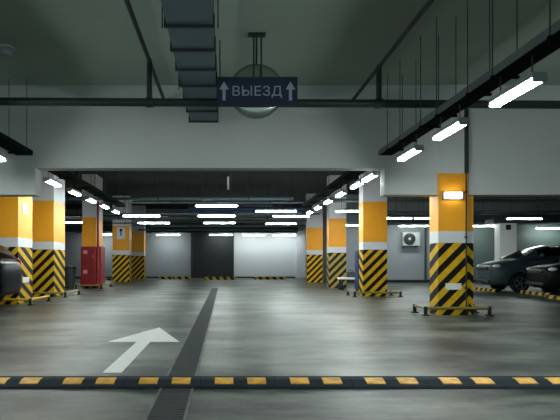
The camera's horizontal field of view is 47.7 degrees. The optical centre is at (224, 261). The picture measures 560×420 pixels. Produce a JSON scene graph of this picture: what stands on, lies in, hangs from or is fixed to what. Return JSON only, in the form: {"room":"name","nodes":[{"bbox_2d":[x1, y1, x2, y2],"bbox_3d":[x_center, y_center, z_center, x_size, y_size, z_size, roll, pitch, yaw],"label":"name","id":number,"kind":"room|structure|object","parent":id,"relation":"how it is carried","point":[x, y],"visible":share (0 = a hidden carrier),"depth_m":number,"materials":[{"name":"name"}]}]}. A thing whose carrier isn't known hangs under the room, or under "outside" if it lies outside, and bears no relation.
{"room":"parking garage","nodes":[
{"label":"parking garage","id":0,"kind":"room"},
{"bbox_2d":[32,221,111,231],"bbox_3d":[-12.600,-2.025,36.350,12.840,0.610,0.760,0,0,0],"label":"ventilation duct","id":1,"kind":"object","parent":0,"point":[67,228],"visible":0.04,"depth_m":36.00,"materials":[{"name":"metal"}]},
{"bbox_2d":[32,209,233,276],"bbox_3d":[-8.400,-1.170,39.700,27.200,4.340,0.200,0,0,0],"label":"wall","id":2,"kind":"structure","parent":0,"point":[166,255],"depth_m":39.60,"materials":[{"name":"grey paint"}]},
{"bbox_2d":[192,233,232,276],"bbox_3d":[-0.775,-0.460,39.528,2.550,2.880,0.105,0,0,0],"label":"door","id":3,"kind":"structure","parent":2,"relation":"in","point":[212,255],"depth_m":39.50,"materials":[{"name":"black metal"}]},
{"bbox_2d":[191,233,233,276],"bbox_3d":[-0.795,-0.500,39.530,2.710,3.000,0.140,0,0,0],"label":"trim","id":4,"kind":"structure","parent":2,"relation":"attached to","point":[191,233],"depth_m":39.46,"materials":[{"name":"grey metal"}]},
{"bbox_2d":[76,223,297,232],"bbox_3d":[-2.300,-2.075,38.550,13.440,0.610,0.760,0,0,0],"label":"ventilation duct","id":5,"kind":"object","parent":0,"point":[147,227],"visible":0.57,"depth_m":38.20,"materials":[{"name":"metal"}]},
{"bbox_2d":[232,200,271,206],"bbox_3d":[1.150,-2.600,27.350,1.740,0.360,0.760,0,0,0],"label":"ventilation duct","id":6,"kind":"object","parent":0,"point":[251,205],"visible":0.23,"depth_m":27.00,"materials":[{"name":"black metal"}]},
{"bbox_2d":[234,211,295,277],"bbox_3d":[2.525,-1.170,39.570,3.950,4.340,0.060,0,0,0],"label":"wall","id":7,"kind":"structure","parent":0,"point":[268,255],"depth_m":39.54,"materials":[{"name":"grey paint"}]},
{"bbox_2d":[32,277,294,277],"bbox_3d":[-8.800,0.955,39.417,26.400,0.090,0.075,0,0,0],"label":"baseboard","id":8,"kind":"structure","parent":7,"relation":"attached to","point":[32,277],"depth_m":39.38,"materials":[{"name":"black"}]},
{"bbox_2d":[296,211,305,277],"bbox_3d":[4.725,-1.170,39.320,0.550,4.340,0.440,0,0,0],"label":"trim","id":9,"kind":"structure","parent":7,"relation":"attached to","point":[301,235],"depth_m":39.10,"materials":[{"name":"white paint"}]},
{"bbox_2d":[0,278,559,419],"bbox_3d":[2.000,1.100,16.000,48.000,0.200,52.000,0,0,0],"label":"floor","id":10,"kind":"structure","parent":0,"point":[290,326],"depth_m":7.46,"materials":[{"name":"concrete"}]},
{"bbox_2d":[0,245,21,301],"bbox_3d":[-6.766,0.196,13.650,4.388,1.607,2.052,0,0,0],"label":"car","id":11,"kind":"object","parent":10,"relation":"on","point":[10,266],"visible":1,"depth_m":13.57,"materials":[{"name":"black paint"}]},
{"bbox_2d":[0,197,31,303],"bbox_3d":[-5.245,-1.169,15.450,0.710,4.338,1.100,0,0,0],"label":"concrete column","id":12,"kind":"structure","parent":10,"relation":"on","point":[15,226],"depth_m":14.99,"materials":[{"name":"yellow paint"}]},
{"bbox_2d":[2,295,51,304],"bbox_3d":[-5.225,0.920,15.325,1.570,0.160,1.670,0,0,0],"label":"guard","id":13,"kind":"object","parent":10,"relation":"on","point":[46,296],"visible":0.98,"depth_m":14.55,"materials":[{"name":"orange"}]},
{"bbox_2d":[33,171,64,296],"bbox_3d":[-5.190,-1.169,18.625,0.600,4.338,1.250,0,0,0],"label":"concrete column","id":14,"kind":"structure","parent":10,"relation":"on","point":[48,209],"depth_m":18.00,"materials":[{"name":"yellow paint"}]},
{"bbox_2d":[32,289,80,297],"bbox_3d":[-5.100,0.920,18.575,1.320,0.160,1.770,0,0,0],"label":"guard","id":15,"kind":"object","parent":10,"relation":"on","point":[78,290],"visible":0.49,"depth_m":17.73,"materials":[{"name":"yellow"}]},
{"bbox_2d":[65,265,75,288],"bbox_3d":[-5.900,0.565,23.900,0.520,0.870,0.520,0,0,0],"label":"waste bin","id":16,"kind":"object","parent":10,"relation":"on","point":[70,271],"visible":0.84,"depth_m":23.73,"materials":[{"name":"grey plastic"}]},
{"bbox_2d":[82,174,102,287],"bbox_3d":[-5.155,-1.169,24.550,0.530,4.338,1.300,0,0,0],"label":"concrete column","id":17,"kind":"structure","parent":10,"relation":"on","point":[89,209],"depth_m":23.90,"materials":[{"name":"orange paint"}]},
{"bbox_2d":[81,266,96,286],"bbox_3d":[-5.140,0.530,23.733,0.540,0.780,0.315,0,0,0],"label":"cabinet","id":18,"kind":"object","parent":17,"relation":"attached to","point":[88,273],"visible":0.95,"depth_m":23.60,"materials":[{"name":"red metal"}]},
{"bbox_2d":[81,247,96,265],"bbox_3d":[-5.140,-0.220,23.733,0.540,0.720,0.315,0,0,0],"label":"upper cabinet","id":19,"kind":"object","parent":18,"relation":"on","point":[88,254],"visible":1,"depth_m":23.60,"materials":[{"name":"red metal"}]},
{"bbox_2d":[99,246,104,284],"bbox_3d":[-4.800,0.150,24.475,0.180,1.500,0.950,0,0,0],"label":"box","id":20,"kind":"object","parent":17,"relation":"attached to","point":[101,249],"visible":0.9,"depth_m":24.16,"materials":[{"name":"red metal"}]},
{"bbox_2d":[74,283,111,288],"bbox_3d":[-5.075,0.920,24.400,1.070,0.160,2.020,0,0,0],"label":"guard","id":21,"kind":"object","parent":10,"relation":"on","point":[110,284],"visible":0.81,"depth_m":23.42,"materials":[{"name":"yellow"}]},
{"bbox_2d":[97,201,98,286],"bbox_3d":[-4.810,-0.675,23.840,0.088,3.250,0.090,0,0,0],"label":"pipe","id":22,"kind":"object","parent":10,"relation":"on","point":[97,201],"visible":0.93,"depth_m":23.80,"materials":[{"name":"red metal"}]},
{"bbox_2d":[112,196,131,281],"bbox_3d":[-5.255,-1.169,32.200,0.850,4.338,0.800,0,0,0],"label":"concrete column","id":23,"kind":"structure","parent":10,"relation":"on","point":[121,248],"depth_m":31.80,"materials":[{"name":"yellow paint"}]},
{"bbox_2d":[117,227,124,238],"bbox_3d":[-5.250,-1.450,31.789,0.420,0.600,0.022,0,0,0],"label":"sign","id":24,"kind":"object","parent":23,"relation":"attached to","point":[120,230],"visible":1,"depth_m":31.78,"materials":[{"name":"white"}]},
{"bbox_2d":[132,205,145,278],"bbox_3d":[-5.200,-1.169,37.550,0.840,4.338,0.700,0,0,0],"label":"concrete column","id":25,"kind":"structure","parent":10,"relation":"on","point":[138,237],"depth_m":37.20,"materials":[{"name":"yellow paint"}]},
{"bbox_2d":[103,328,178,372],"bbox_3d":[-1.020,0.998,7.640,0.900,0.002,3.920,0,0,0],"label":"arrow marking","id":26,"kind":"object","parent":10,"relation":"on","point":[142,339],"depth_m":7.90,"materials":[{"name":"white paint"}]},
{"bbox_2d":[143,288,217,419],"bbox_3d":[-0.380,0.996,13.250,0.268,0.008,21.500,0,0,0],"label":"channel","id":27,"kind":"object","parent":10,"relation":"on","point":[168,404],"visible":0.96,"depth_m":5.88,"materials":[{"name":"black metal"}]},
{"bbox_2d":[205,277,235,279],"bbox_3d":[-0.254,0.920,35.500,1.747,0.160,0.180,0,0,0],"label":"wheel stop","id":28,"kind":"object","parent":10,"relation":"on","point":[206,278],"visible":1,"depth_m":35.42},
{"bbox_2d":[254,277,285,279],"bbox_3d":[2.571,0.920,36.000,1.829,0.160,0.180,0,0,0],"label":"wheel stop","id":29,"kind":"object","parent":10,"relation":"on","point":[255,278],"visible":1,"depth_m":35.92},
{"bbox_2d":[0,376,559,388],"bbox_3d":[0.711,0.972,5.175,7.887,0.056,0.450,0,0,0],"label":"bump","id":30,"kind":"object","parent":10,"relation":"on","point":[6,382],"visible":1,"depth_m":5.04,"materials":[{"name":"black rubber"}]},
{"bbox_2d":[306,194,322,282],"bbox_3d":[4.380,-1.169,30.975,0.760,4.338,0.550,0,0,0],"label":"concrete column","id":31,"kind":"structure","parent":10,"relation":"on","point":[314,223],"depth_m":30.70,"materials":[{"name":"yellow paint"}]},
{"bbox_2d":[327,175,345,287],"bbox_3d":[4.330,-1.169,24.475,0.660,4.338,0.550,0,0,0],"label":"concrete column","id":32,"kind":"structure","parent":10,"relation":"on","point":[336,221],"depth_m":24.20,"materials":[{"name":"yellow paint"}]},
{"bbox_2d":[337,277,354,289],"bbox_3d":[4.520,0.517,22.600,0.900,0.966,0.560,0,0,0],"label":"trolley","id":33,"kind":"object","parent":10,"relation":"on","point":[340,286],"visible":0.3,"depth_m":22.35,"materials":[{"name":"white"}]},
{"bbox_2d":[355,250,358,290],"bbox_3d":[4.950,0.300,21.828,0.800,1.400,0.545,0,0,0],"label":"cabinet","id":34,"kind":"object","parent":10,"relation":"on","point":[356,251],"visible":0.24,"depth_m":21.80,"materials":[{"name":"blue metal"}]},
{"bbox_2d":[359,171,386,296],"bbox_3d":[4.350,-1.169,18.535,0.700,4.338,0.550,0,0,0],"label":"concrete column","id":35,"kind":"structure","parent":10,"relation":"on","point":[372,207],"depth_m":18.26,"materials":[{"name":"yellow paint"}]},
{"bbox_2d":[346,290,402,296],"bbox_3d":[4.350,0.920,18.450,1.420,0.160,1.120,0,0,0],"label":"guard","id":36,"kind":"object","parent":10,"relation":"on","point":[391,292],"visible":0.93,"depth_m":17.95,"materials":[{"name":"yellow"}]},
{"bbox_2d":[430,85,472,314],"bbox_3d":[4.365,-1.170,12.110,0.700,4.340,0.500,0,0,0],"label":"concrete column","id":37,"kind":"structure","parent":10,"relation":"on","point":[447,217],"depth_m":11.86,"materials":[{"name":"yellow paint"}]},
{"bbox_2d":[442,191,463,199],"bbox_3d":[4.270,-1.250,11.818,0.384,0.150,0.085,0,0,0],"label":"wall lamp","id":38,"kind":"object","parent":37,"relation":"attached to","point":[446,195],"visible":1,"depth_m":11.79,"materials":[{"name":"grey plastic"}]},
{"bbox_2d":[446,283,461,289],"bbox_3d":[4.300,0.460,11.850,0.300,0.120,0.020,0,0,0],"label":"wall plate","id":39,"kind":"object","parent":37,"relation":"attached to","point":[449,286],"visible":1,"depth_m":11.85,"materials":[{"name":"white"}]},
{"bbox_2d":[464,108,468,313],"bbox_3d":[4.530,-0.960,11.821,0.076,3.880,0.078,0,0,0],"label":"conduit","id":40,"kind":"object","parent":37,"relation":"attached to","point":[466,110],"visible":0.9,"depth_m":11.80,"materials":[{"name":"grey metal"}]},
{"bbox_2d":[411,304,493,315],"bbox_3d":[4.335,0.915,12.080,1.310,0.170,0.800,0,0,0],"label":"guard","id":41,"kind":"object","parent":10,"relation":"on","point":[475,307],"visible":0.98,"depth_m":11.72,"materials":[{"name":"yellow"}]},
{"bbox_2d":[474,287,499,291],"bbox_3d":[9.000,0.950,21.700,0.150,0.100,1.800,0,0,0],"label":"wheel stop","id":42,"kind":"object","parent":10,"relation":"on","point":[475,288],"visible":0.93,"depth_m":21.48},
{"bbox_2d":[485,218,526,259],"bbox_3d":[12.780,-0.475,28.700,1.500,2.950,1.000,0,0,0],"label":"concrete column","id":43,"kind":"structure","parent":10,"relation":"on","point":[505,230],"depth_m":28.40,"materials":[{"name":"white paint"},{"name":"concrete"}]},
{"bbox_2d":[476,245,559,292],"bbox_3d":[10.984,0.221,21.400,4.528,1.558,2.160,0,0,0],"label":"car","id":44,"kind":"object","parent":10,"relation":"on","point":[510,270],"visible":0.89,"depth_m":20.66,"materials":[{"name":"grey paint"}]},
{"bbox_2d":[520,290,553,295],"bbox_3d":[9.450,0.950,19.100,0.150,0.100,1.800,0,0,0],"label":"wheel stop","id":45,"kind":"object","parent":10,"relation":"on","point":[522,291],"visible":0.86,"depth_m":19.07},
{"bbox_2d":[526,257,559,293],"bbox_3d":[11.584,0.240,19.000,4.528,1.520,2.160,0,0,0],"label":"car","id":46,"kind":"object","parent":10,"relation":"on","point":[546,276],"visible":0.98,"depth_m":18.67,"materials":[{"name":"black paint"}]},
{"bbox_2d":[0,0,559,208],"bbox_3d":[2.000,-3.440,16.000,48.000,0.200,52.000,0,0,0],"label":"ceiling","id":47,"kind":"structure","parent":0,"point":[55,42],"depth_m":9.81,"materials":[{"name":"paint"}]},
{"bbox_2d":[0,44,14,56],"bbox_3d":[-3.420,-3.270,9.800,0.300,0.140,0.300,0,0,0],"label":"ceiling speaker","id":48,"kind":"object","parent":47,"relation":"attached to","point":[6,50],"visible":1,"depth_m":9.72,"materials":[{"name":"grey plastic"}]},
{"bbox_2d":[0,79,32,154],"bbox_3d":[-3.780,-2.660,7.440,0.360,1.360,8.882,0,0,0],"label":"cable tray","id":49,"kind":"object","parent":47,"relation":"hanging from","point":[7,143],"visible":1,"depth_m":11.16,"materials":[{"name":"black metal"}]},
{"bbox_2d":[49,171,125,206],"bbox_3d":[-3.780,-2.660,17.640,0.360,1.360,10.721,0,0,0],"label":"cable tray","id":50,"kind":"object","parent":47,"relation":"hanging from","point":[67,176],"visible":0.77,"depth_m":17.67,"materials":[{"name":"black paint"}]},
{"bbox_2d":[43,171,61,186],"bbox_3d":[-3.760,-1.842,13.750,0.140,0.296,1.040,0,0,0],"label":"fluorescent light","id":51,"kind":"object","parent":50,"relation":"hanging from","point":[48,179],"visible":0.99,"depth_m":13.55,"materials":[{"name":"white plastic"}]},
{"bbox_2d":[47,180,60,186],"bbox_3d":[-3.760,-1.719,13.750,0.100,0.042,0.960,0,0,0],"label":"diffuser","id":52,"kind":"object","parent":51,"relation":"attached to","point":[56,183],"depth_m":13.80,"materials":[{"name":"white plastic"}]},
{"bbox_2d":[66,180,80,195],"bbox_3d":[-3.760,-1.842,15.700,0.140,0.296,1.040,0,0,0],"label":"fluorescent light","id":53,"kind":"object","parent":50,"relation":"hanging from","point":[71,190],"visible":1,"depth_m":15.45,"materials":[{"name":"white plastic"}]},
{"bbox_2d":[32,186,196,216],"bbox_3d":[-8.000,-2.659,27.600,16.000,1.362,0.140,0,0,0],"label":"pipe","id":54,"kind":"object","parent":47,"relation":"hanging from","point":[188,186],"visible":0.2,"depth_m":27.59,"materials":[{"name":"metal"}]},
{"bbox_2d":[122,174,160,216],"bbox_3d":[-3.181,-2.533,24.000,1.460,1.614,0.140,0,0,0],"label":"fluorescent light","id":55,"kind":"object","parent":47,"relation":"hanging from","point":[128,214],"visible":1,"depth_m":23.96,"materials":[{"name":"glowing white plastic"},{"name":"glass"}]},
{"bbox_2d":[123,215,158,216],"bbox_3d":[-3.181,-1.751,24.000,1.380,0.042,0.100,0,0,0],"label":"diffuser","id":56,"kind":"object","parent":55,"relation":"attached to","point":[123,215],"depth_m":23.96,"materials":[{"name":"white plastic"}]},
{"bbox_2d":[137,221,170,223],"bbox_3d":[-3.156,-2.524,28.000,1.460,1.633,0.140,0,0,0],"label":"fluorescent light","id":57,"kind":"object","parent":47,"relation":"hanging from","point":[138,222],"visible":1,"depth_m":27.95,"materials":[{"name":"white plastic"}]},
{"bbox_2d":[32,197,292,200],"bbox_3d":[-5.750,-2.794,23.100,16.500,1.092,0.140,0,0,0],"label":"pipe","id":58,"kind":"object","parent":47,"relation":"hanging from","point":[66,198],"visible":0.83,"depth_m":23.05,"materials":[{"name":"grey metal"}]},
{"bbox_2d":[32,192,303,219],"bbox_3d":[-5.100,-2.684,30.200,17.800,1.312,0.140,0,0,0],"label":"pipe","id":59,"kind":"object","parent":47,"relation":"hanging from","point":[118,218],"visible":0.56,"depth_m":30.14,"materials":[{"name":"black metal"}]},
{"bbox_2d":[32,204,305,225],"bbox_3d":[-6.700,-2.676,35.000,22.600,1.327,0.070,0,0,0],"label":"pipe","id":60,"kind":"object","parent":47,"relation":"hanging from","point":[162,204],"visible":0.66,"depth_m":34.99,"materials":[{"name":"grey metal"}]},
{"bbox_2d":[103,195,244,223],"bbox_3d":[-3.000,-2.627,31.600,8.000,1.427,0.070,0,0,0],"label":"pipe","id":61,"kind":"object","parent":47,"relation":"hanging from","point":[125,195],"visible":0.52,"depth_m":31.58,"materials":[{"name":"metal"}]},
{"bbox_2d":[32,179,318,203],"bbox_3d":[-4.100,-2.846,25.500,15.800,0.987,0.090,0,0,0],"label":"pipe","id":62,"kind":"object","parent":47,"relation":"hanging from","point":[74,202],"visible":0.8,"depth_m":25.49,"materials":[{"name":"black metal"}]},
{"bbox_2d":[32,181,319,214],"bbox_3d":[-2.550,-2.636,25.900,12.900,1.407,0.090,0,0,0],"label":"pipe","id":63,"kind":"object","parent":47,"relation":"hanging from","point":[280,181],"visible":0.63,"depth_m":25.86,"materials":[{"name":"grey metal"}]},
{"bbox_2d":[161,0,219,122],"bbox_3d":[-0.388,-2.955,7.300,0.634,0.770,8.640,0,0,0],"label":"ventilation duct","id":64,"kind":"object","parent":47,"relation":"hanging from","point":[190,24],"visible":0.88,"depth_m":7.67,"materials":[{"name":"grey metal"}]},
{"bbox_2d":[195,171,237,206],"bbox_3d":[-0.283,-2.590,21.000,1.460,1.499,0.140,0,0,0],"label":"fluorescent light","id":65,"kind":"object","parent":47,"relation":"hanging from","point":[201,204],"visible":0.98,"depth_m":20.96,"materials":[{"name":"grey plastic"}]},
{"bbox_2d":[196,205,236,206],"bbox_3d":[-0.283,-1.866,21.000,1.380,0.042,0.100,0,0,0],"label":"diffuser","id":66,"kind":"object","parent":65,"relation":"attached to","point":[196,205],"depth_m":20.96,"materials":[{"name":"white plastic"}]},
{"bbox_2d":[197,174,235,216],"bbox_3d":[-0.323,-2.530,23.900,1.460,1.621,0.140,0,0,0],"label":"fluorescent light","id":67,"kind":"object","parent":47,"relation":"hanging from","point":[203,214],"visible":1,"depth_m":23.86,"materials":[{"name":"white plastic"}]},
{"bbox_2d":[198,215,234,216],"bbox_3d":[-0.323,-1.744,23.900,1.380,0.042,0.100,0,0,0],"label":"diffuser","id":68,"kind":"object","parent":67,"relation":"attached to","point":[198,215],"depth_m":23.86,"materials":[{"name":"white plastic"}]},
{"bbox_2d":[138,229,297,230],"bbox_3d":[-0.400,-2.564,36.200,9.200,1.552,0.120,0,0,0],"label":"pipe","id":69,"kind":"object","parent":47,"relation":"hanging from","point":[138,229],"visible":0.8,"depth_m":36.16,"materials":[{"name":"grey metal"}]},
{"bbox_2d":[203,188,235,223],"bbox_3d":[-0.247,-2.533,28.300,1.460,1.614,0.140,0,0,0],"label":"fluorescent light","id":70,"kind":"object","parent":47,"relation":"hanging from","point":[208,221],"visible":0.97,"depth_m":28.25,"materials":[{"name":"white plastic"}]},
{"bbox_2d":[150,225,305,226],"bbox_3d":[0.300,-2.596,33.600,8.600,1.487,0.090,0,0,0],"label":"pipe","id":71,"kind":"object","parent":47,"relation":"hanging from","point":[190,225],"visible":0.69,"depth_m":33.57,"materials":[{"name":"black metal"}]},
{"bbox_2d":[152,190,306,221],"bbox_3d":[0.200,-2.607,29.300,7.200,1.467,0.090,0,0,0],"label":"pipe","id":72,"kind":"object","parent":47,"relation":"hanging from","point":[190,220],"visible":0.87,"depth_m":29.27,"materials":[{"name":"black metal"}]},
{"bbox_2d":[189,182,310,211],"bbox_3d":[1.050,-2.719,26.200,5.100,1.242,0.200,0,0,0],"label":"pipe","id":73,"kind":"object","parent":47,"relation":"hanging from","point":[219,209],"visible":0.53,"depth_m":26.14,"materials":[{"name":"black metal"}]},
{"bbox_2d":[233,38,279,118],"bbox_3d":[0.467,-2.734,9.332,0.808,1.212,0.083,0,0,0],"label":"convex mirror","id":74,"kind":"object","parent":47,"relation":"hanging from","point":[247,71],"visible":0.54,"depth_m":9.32,"materials":[{"name":"mirror glass"},{"name":"dark steel"}]},
{"bbox_2d":[217,32,297,106],"bbox_3d":[0.471,-2.809,9.225,1.176,1.062,0.130,0,0,0],"label":"exit sign","id":75,"kind":"object","parent":47,"relation":"hanging from","point":[253,91],"visible":1,"depth_m":9.20,"materials":[{"name":"blue"}]},
{"bbox_2d":[255,171,296,211],"bbox_3d":[1.765,-2.534,21.800,1.460,1.612,0.140,0,0,0],"label":"fluorescent light","id":76,"kind":"object","parent":47,"relation":"hanging from","point":[261,209],"visible":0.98,"depth_m":21.76,"materials":[{"name":"white plastic"}]},
{"bbox_2d":[0,85,559,196],"bbox_3d":[2.000,-2.305,12.080,48.000,2.070,0.360,0,0,0],"label":"ceiling beam","id":77,"kind":"structure","parent":47,"relation":"attached to","point":[513,152],"depth_m":11.90,"materials":[{"name":"paint"}]},
{"bbox_2d":[352,0,434,98],"bbox_3d":[2.320,-2.940,6.450,0.073,0.075,10.900,0,0,0],"label":"pipe","id":78,"kind":"object","parent":77,"relation":"attached to","point":[428,4],"visible":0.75,"depth_m":8.41,"materials":[{"name":"black metal"}]},
{"bbox_2d":[0,97,559,108],"bbox_3d":[1.000,-2.395,9.500,26.001,0.274,0.151,0,0,0],"label":"pipe","id":79,"kind":"object","parent":47,"relation":"hanging from","point":[376,103],"visible":0.87,"depth_m":9.45,"materials":[{"name":"black metal"}]},
{"bbox_2d":[124,0,164,97],"bbox_3d":[-1.140,-3.030,6.450,0.073,0.075,10.900,0,0,0],"label":"pipe","id":80,"kind":"object","parent":79,"relation":"attached to","point":[127,2],"visible":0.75,"depth_m":8.59,"materials":[{"name":"black metal"}]},
{"bbox_2d":[147,62,151,96],"bbox_3d":[-1.140,-2.735,9.500,0.078,0.530,0.080,0,0,0],"label":"pipe","id":81,"kind":"object","parent":79,"relation":"attached to","point":[149,65],"visible":0.93,"depth_m":9.47,"materials":[{"name":"black metal"}]},
{"bbox_2d":[376,68,381,98],"bbox_3d":[2.320,-2.675,9.500,0.078,0.470,0.080,0,0,0],"label":"pipe","id":82,"kind":"object","parent":79,"relation":"attached to","point":[378,71],"visible":0.93,"depth_m":9.46,"materials":[{"name":"black metal"}]},
{"bbox_2d":[272,214,309,216],"bbox_3d":[2.556,-2.542,24.400,1.460,1.596,0.140,0,0,0],"label":"fluorescent light","id":83,"kind":"object","parent":47,"relation":"hanging from","point":[274,215],"visible":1,"depth_m":24.33,"materials":[{"name":"white plastic"}]},
{"bbox_2d":[302,171,365,206],"bbox_3d":[2.970,-2.660,17.640,0.360,1.360,10.721,0,0,0],"label":"cable tray","id":84,"kind":"object","parent":47,"relation":"hanging from","point":[348,176],"visible":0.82,"depth_m":16.95,"materials":[{"name":"black paint"}]},
{"bbox_2d":[335,186,347,197],"bbox_3d":[2.960,-1.842,16.050,0.140,0.296,1.040,0,0,0],"label":"fluorescent light","id":85,"kind":"object","parent":84,"relation":"hanging from","point":[338,194],"visible":1,"depth_m":15.96,"materials":[{"name":"white plastic"}]},
{"bbox_2d":[350,171,364,188],"bbox_3d":[2.960,-1.842,14.100,0.140,0.296,1.040,0,0,0],"label":"fluorescent light","id":86,"kind":"object","parent":84,"relation":"hanging from","point":[358,182],"visible":0.86,"depth_m":13.95,"materials":[{"name":"white plastic"}]},
{"bbox_2d":[351,182,361,188],"bbox_3d":[2.960,-1.719,14.100,0.100,0.042,0.960,0,0,0],"label":"diffuser","id":87,"kind":"object","parent":86,"relation":"attached to","point":[354,185],"depth_m":14.12,"materials":[{"name":"white plastic"}]},
{"bbox_2d":[361,171,379,181],"bbox_3d":[2.960,-1.842,12.850,0.140,0.296,1.040,0,0,0],"label":"fluorescent light","id":88,"kind":"object","parent":84,"relation":"hanging from","point":[372,174],"visible":0.88,"depth_m":12.69,"materials":[{"name":"white plastic"}]},
{"bbox_2d":[363,174,375,181],"bbox_3d":[2.960,-1.719,12.850,0.100,0.042,0.960,0,0,0],"label":"diffuser","id":89,"kind":"object","parent":88,"relation":"attached to","point":[367,177],"depth_m":12.83,"materials":[{"name":"white plastic"}]},
{"bbox_2d":[335,171,358,211],"bbox_3d":[4.533,-2.534,21.800,1.460,1.612,0.140,0,0,0],"label":"fluorescent light","id":90,"kind":"object","parent":47,"relation":"hanging from","point":[341,209],"visible":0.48,"depth_m":21.73,"materials":[{"name":"white plastic"}]},
{"bbox_2d":[387,197,412,218],"bbox_3d":[6.760,-2.529,25.200,1.460,1.622,0.140,0,0,0],"label":"fluorescent light","id":91,"kind":"object","parent":47,"relation":"hanging from","point":[406,217],"visible":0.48,"depth_m":25.16,"materials":[{"name":"white plastic"}]},
{"bbox_2d":[397,197,428,226],"bbox_3d":[8.893,-2.508,29.800,1.460,1.663,0.140,0,0,0],"label":"fluorescent light","id":92,"kind":"object","parent":47,"relation":"hanging from","point":[402,197],"visible":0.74,"depth_m":29.79,"materials":[{"name":"white plastic"}]},
{"bbox_2d":[347,223,483,224],"bbox_3d":[8.700,-2.514,28.800,6.200,1.652,0.120,0,0,0],"label":"pipe","id":93,"kind":"object","parent":47,"relation":"hanging from","point":[347,223],"visible":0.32,"depth_m":28.77,"materials":[{"name":"grey metal"}]},
{"bbox_2d":[319,199,559,202],"bbox_3d":[12.650,-2.764,23.300,18.700,1.152,0.140,0,0,0],"label":"pipe","id":94,"kind":"object","parent":47,"relation":"hanging from","point":[322,200],"visible":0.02,"depth_m":23.27,"materials":[{"name":"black metal"}]},
{"bbox_2d":[346,197,559,214],"bbox_3d":[12.700,-2.761,29.200,14.600,1.157,0.070,0,0,0],"label":"pipe","id":95,"kind":"object","parent":47,"relation":"hanging from","point":[538,197],"visible":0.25,"depth_m":29.19,"materials":[{"name":"grey metal"}]},
{"bbox_2d":[378,0,559,154],"bbox_3d":[3.020,-2.660,6.940,0.300,1.360,9.881,0,0,0],"label":"cable tray","id":96,"kind":"object","parent":47,"relation":"hanging from","point":[547,42],"visible":0.99,"depth_m":7.38,"materials":[{"name":"black metal"}]},
{"bbox_2d":[397,133,423,160],"bbox_3d":[2.960,-1.842,10.100,0.140,0.296,1.040,0,0,0],"label":"fluorescent light","id":97,"kind":"object","parent":96,"relation":"hanging from","point":[414,149],"visible":1,"depth_m":9.94,"materials":[{"name":"white plastic"}]},
{"bbox_2d":[398,149,419,160],"bbox_3d":[2.960,-1.719,10.100,0.100,0.042,0.960,0,0,0],"label":"diffuser","id":98,"kind":"object","parent":97,"relation":"attached to","point":[407,153],"depth_m":10.09,"materials":[{"name":"white plastic"}]},
{"bbox_2d":[432,104,469,140],"bbox_3d":[2.960,-1.842,8.290,0.140,0.296,1.040,0,0,0],"label":"fluorescent light","id":99,"kind":"object","parent":96,"relation":"hanging from","point":[460,122],"visible":1,"depth_m":8.14,"materials":[{"name":"glowing white plastic"},{"name":"painted metal"}]},
{"bbox_2d":[434,122,465,139],"bbox_3d":[2.960,-1.719,8.290,0.100,0.042,0.960,0,0,0],"label":"diffuser","id":100,"kind":"object","parent":99,"relation":"attached to","point":[452,127],"depth_m":8.26,"materials":[{"name":"white plastic"}]},
{"bbox_2d":[488,55,547,107],"bbox_3d":[2.960,-1.842,6.420,0.140,0.296,1.040,0,0,0],"label":"fluorescent light","id":101,"kind":"object","parent":96,"relation":"hanging from","point":[533,79],"visible":1,"depth_m":6.27,"materials":[{"name":"glowing light-emitting surface"},{"name":"plastic"},{"name":"steel"}]},
{"bbox_2d":[491,79,541,106],"bbox_3d":[2.960,-1.719,6.420,0.100,0.042,0.960,0,0,0],"label":"diffuser","id":102,"kind":"object","parent":101,"relation":"attached to","point":[524,85],"depth_m":6.39,"materials":[{"name":"white plastic"}]},
{"bbox_2d":[387,197,559,212],"bbox_3d":[14.700,-2.721,26.800,18.600,1.237,0.090,0,0,0],"label":"pipe","id":103,"kind":"object","parent":47,"relation":"hanging from","point":[395,211],"visible":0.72,"depth_m":26.76,"materials":[{"name":"metal"}]},
{"bbox_2d":[473,197,494,226],"bbox_3d":[12.156,-2.508,29.800,1.460,1.663,0.140,0,0,0],"label":"fluorescent light","id":104,"kind":"object","parent":47,"relation":"hanging from","point":[483,225],"visible":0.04,"depth_m":29.79,"materials":[{"name":"white plastic"}]},
{"bbox_2d":[505,197,542,219],"bbox_3d":[11.960,-2.521,25.200,1.460,1.638,0.140,0,0,0],"label":"fluorescent light","id":105,"kind":"object","parent":47,"relation":"hanging from","point":[511,217],"visible":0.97,"depth_m":25.16,"materials":[{"name":"white plastic"}]},
{"bbox_2d":[323,194,559,281],"bbox_3d":[15.500,-1.170,35.300,21.000,4.340,8.600,0,0,0],"label":"wall","id":106,"kind":"structure","parent":0,"point":[408,262],"depth_m":31.00,"materials":[{"name":"grey paint"}]},
{"bbox_2d":[401,232,419,247],"bbox_3d":[9.073,-1.059,30.786,0.840,0.780,0.427,0,0,0],"label":"air conditioner unit","id":107,"kind":"object","parent":106,"relation":"attached to","point":[407,238],"visible":1,"depth_m":30.65,"materials":[{"name":"grey metal"}]},
{"bbox_2d":[346,280,475,281],"bbox_3d":[15.700,0.935,30.875,20.600,0.130,0.250,0,0,0],"label":"baseboard","id":108,"kind":"structure","parent":106,"relation":"attached to","point":[346,280],"depth_m":30.75,"materials":[{"name":"black"}]},
{"bbox_2d":[425,213,426,279],"bbox_3d":[9.850,-0.750,30.940,0.098,3.300,0.100,0,0,0],"label":"pipe","id":109,"kind":"object","parent":106,"relation":"attached to","point":[425,213],"visible":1,"depth_m":30.90,"materials":[{"name":"metal"}]},
{"bbox_2d":[473,224,559,279],"bbox_3d":[17.300,-0.670,30.962,13.400,3.060,0.075,0,0,0],"label":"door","id":110,"kind":"structure","parent":106,"relation":"in","point":[527,236],"depth_m":30.93,"materials":[{"name":"grey"}]},
{"bbox_2d":[346,213,559,224],"bbox_3d":[13.650,-2.075,30.300,16.740,0.510,0.860,0,0,0],"label":"ventilation duct","id":111,"kind":"object","parent":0,"point":[547,219],"visible":0.22,"depth_m":29.90,"materials":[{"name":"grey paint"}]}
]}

